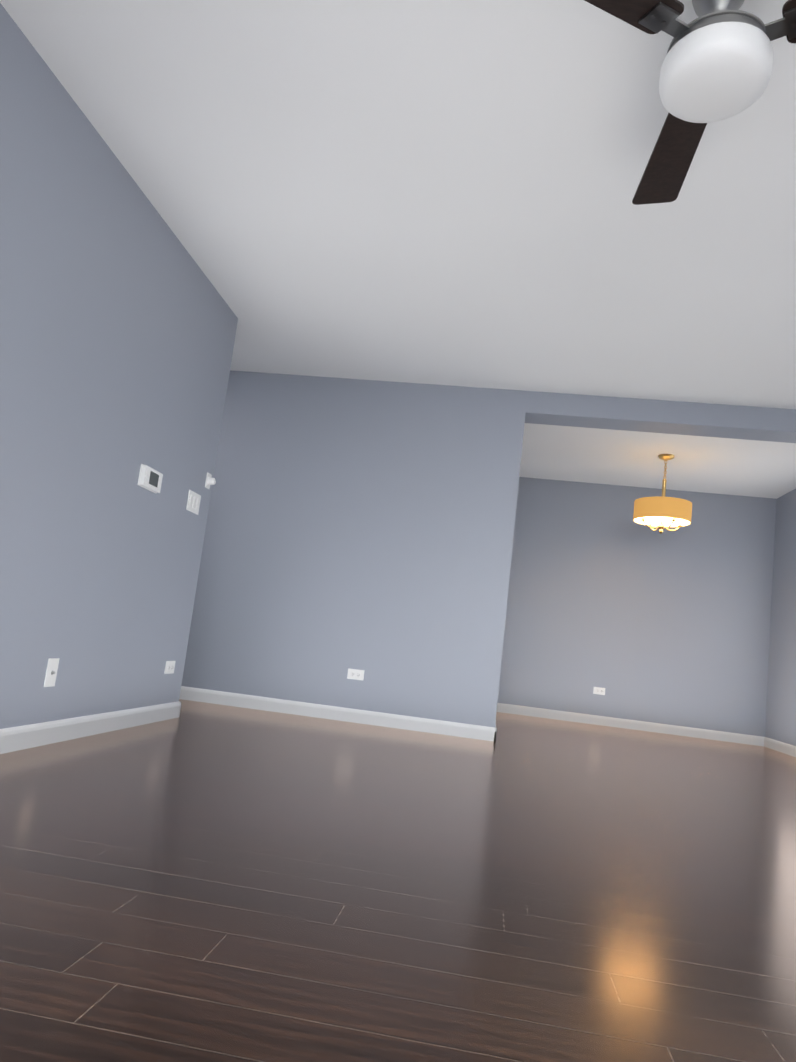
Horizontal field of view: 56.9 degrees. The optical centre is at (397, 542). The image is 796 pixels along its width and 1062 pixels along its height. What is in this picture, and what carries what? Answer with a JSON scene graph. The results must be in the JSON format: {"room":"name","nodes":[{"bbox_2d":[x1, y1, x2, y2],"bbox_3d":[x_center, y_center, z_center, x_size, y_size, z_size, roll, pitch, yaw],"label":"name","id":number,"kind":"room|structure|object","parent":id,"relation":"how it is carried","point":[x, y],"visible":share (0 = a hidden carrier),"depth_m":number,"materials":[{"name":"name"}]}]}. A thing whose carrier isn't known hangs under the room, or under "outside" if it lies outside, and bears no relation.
{"room":"empty living room","nodes":[
{"label":"empty living room","id":0,"kind":"room"},
{"bbox_2d":[0,3,237,728],"bbox_3d":[-3.083,-0.782,1.755,3.220,2.440,5.850,6,-8,8],"label":"wall","id":1,"kind":"structure","parent":0,"point":[118,322],"depth_m":3.09,"materials":[{"name":"paint"}]},
{"bbox_2d":[44,658,59,686],"bbox_3d":[-1.400,0.530,2.978,0.016,0.114,0.070,6,-8,8],"label":"outlet","id":2,"kind":"object","parent":1,"relation":"attached to","point":[51,672],"visible":1,"depth_m":2.97,"materials":[{"name":"white plastic"}]},
{"bbox_2d":[0,698,187,753],"bbox_3d":[-1.619,0.543,1.439,0.013,0.090,5.743,6,-8,8],"label":"baseboard","id":3,"kind":"structure","parent":1,"relation":"attached to","point":[13,739],"depth_m":3.22,"materials":[{"name":"white wood"}]},
{"bbox_2d":[137,464,162,493],"bbox_3d":[-1.220,-0.311,3.626,0.028,0.106,0.194,6,-8,8],"label":"thermostat","id":4,"kind":"object","parent":1,"relation":"attached to","point":[150,479],"visible":1,"depth_m":3.60,"materials":[{"name":"white plastic"}]},
{"bbox_2d":[164,661,175,673],"bbox_3d":[-1.266,0.696,4.081,0.008,0.070,0.114,6,-8,8],"label":"electrical outlet","id":5,"kind":"object","parent":1,"relation":"attached to","point":[169,667],"visible":1,"depth_m":4.07,"materials":[{"name":"white plastic"}]},
{"bbox_2d":[186,490,200,514],"bbox_3d":[-1.159,-0.225,4.178,0.012,0.114,0.162,6,-8,8],"label":"light switch","id":6,"kind":"object","parent":1,"relation":"attached to","point":[193,502],"visible":1,"depth_m":4.17,"materials":[{"name":"white plastic"}]},
{"bbox_2d":[205,472,215,488],"bbox_3d":[-1.105,-0.361,4.348,0.046,0.090,0.060,6,-8,8],"label":"sensor","id":7,"kind":"object","parent":1,"relation":"attached to","point":[210,480],"visible":1,"depth_m":4.33,"materials":[{"name":"white plastic"}]},
{"bbox_2d":[181,370,527,726],"bbox_3d":[-1.694,-0.104,5.519,5.050,2.440,0.240,6,-8,8],"label":"wall","id":8,"kind":"structure","parent":0,"point":[367,526],"depth_m":5.20,"materials":[{"name":"paint"}]},
{"bbox_2d":[179,686,496,741],"bbox_3d":[-1.841,1.034,5.236,5.063,0.090,0.013,6,-8,8],"label":"baseboard","id":9,"kind":"structure","parent":8,"relation":"attached to","point":[464,730],"depth_m":5.03,"materials":[{"name":"white wood"}]},
{"bbox_2d":[347,668,364,680],"bbox_3d":[-0.292,0.913,5.063,0.114,0.070,0.008,6,-8,8],"label":"electrical outlet","id":10,"kind":"object","parent":8,"relation":"attached to","point":[355,674],"visible":1,"depth_m":5.06,"materials":[{"name":"white plastic"}]},
{"bbox_2d":[0,699,795,1061],"bbox_3d":[-0.736,0.981,3.176,8.000,0.100,10.000,6,-8,8],"label":"floor","id":11,"kind":"structure","parent":0,"point":[194,881],"depth_m":1.70,"materials":[{"name":"brown wood"}]},
{"bbox_2d":[0,0,795,498],"bbox_3d":[-0.439,-1.519,3.517,8.000,0.100,10.000,6,-8,8],"label":"ceiling","id":12,"kind":"structure","parent":0,"point":[438,192],"depth_m":3.09,"materials":[{"name":"paint"}]},
{"bbox_2d":[633,454,691,533],"bbox_3d":[2.290,-0.410,6.330,0.470,0.690,0.470,6,-8,8],"label":"pendant light","id":13,"kind":"object","parent":12,"relation":"hanging from","point":[661,512],"visible":1,"depth_m":6.17,"materials":[{"name":"orange fabric"}]},
{"bbox_2d":[584,0,795,204],"bbox_3d":[0.886,-1.334,2.117,1.256,0.330,1.110,6,-8,8],"label":"ceiling fan","id":14,"kind":"object","parent":12,"relation":"hanging from","point":[717,65],"visible":1,"depth_m":1.92,"materials":[{"name":"white glass"}]},
{"bbox_2d":[497,477,776,736],"bbox_3d":[2.392,0.645,7.462,2.845,2.440,0.120,6,-8,8],"label":"wall","id":15,"kind":"structure","parent":0,"point":[639,622],"depth_m":7.39,"materials":[{"name":"paint"}]},
{"bbox_2d":[593,687,604,694],"bbox_3d":[2.007,1.484,7.318,0.114,0.070,0.008,6,-8,8],"label":"outlet","id":16,"kind":"object","parent":15,"relation":"attached to","point":[599,690],"visible":1,"depth_m":7.32,"materials":[{"name":"white plastic"}]},
{"bbox_2d":[497,703,763,745],"bbox_3d":[2.245,1.792,7.240,2.610,0.090,0.013,6,-8,8],"label":"baseboard","id":17,"kind":"structure","parent":15,"relation":"attached to","point":[501,707],"depth_m":7.23,"materials":[{"name":"white wood"}]},
{"bbox_2d":[525,391,795,442],"bbox_3d":[2.124,-0.859,5.155,2.430,0.160,0.240,6,-8,8],"label":"lintel","id":18,"kind":"object","parent":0,"point":[686,418],"visible":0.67,"depth_m":5.11,"materials":[{"name":"paint"}]},
{"bbox_2d":[765,489,795,745],"bbox_3d":[3.161,0.085,2.686,0.120,2.440,9.470,6,-8,8],"label":"wall","id":19,"kind":"structure","parent":0,"point":[781,711],"depth_m":6.91,"materials":[{"name":"paint"}]},
{"bbox_2d":[764,737,795,756],"bbox_3d":[3.381,1.745,5.908,0.013,0.090,2.320,6,-8,8],"label":"baseboard","id":20,"kind":"structure","parent":19,"relation":"attached to","point":[788,749],"depth_m":6.65,"materials":[{"name":"white wood"}]}
]}

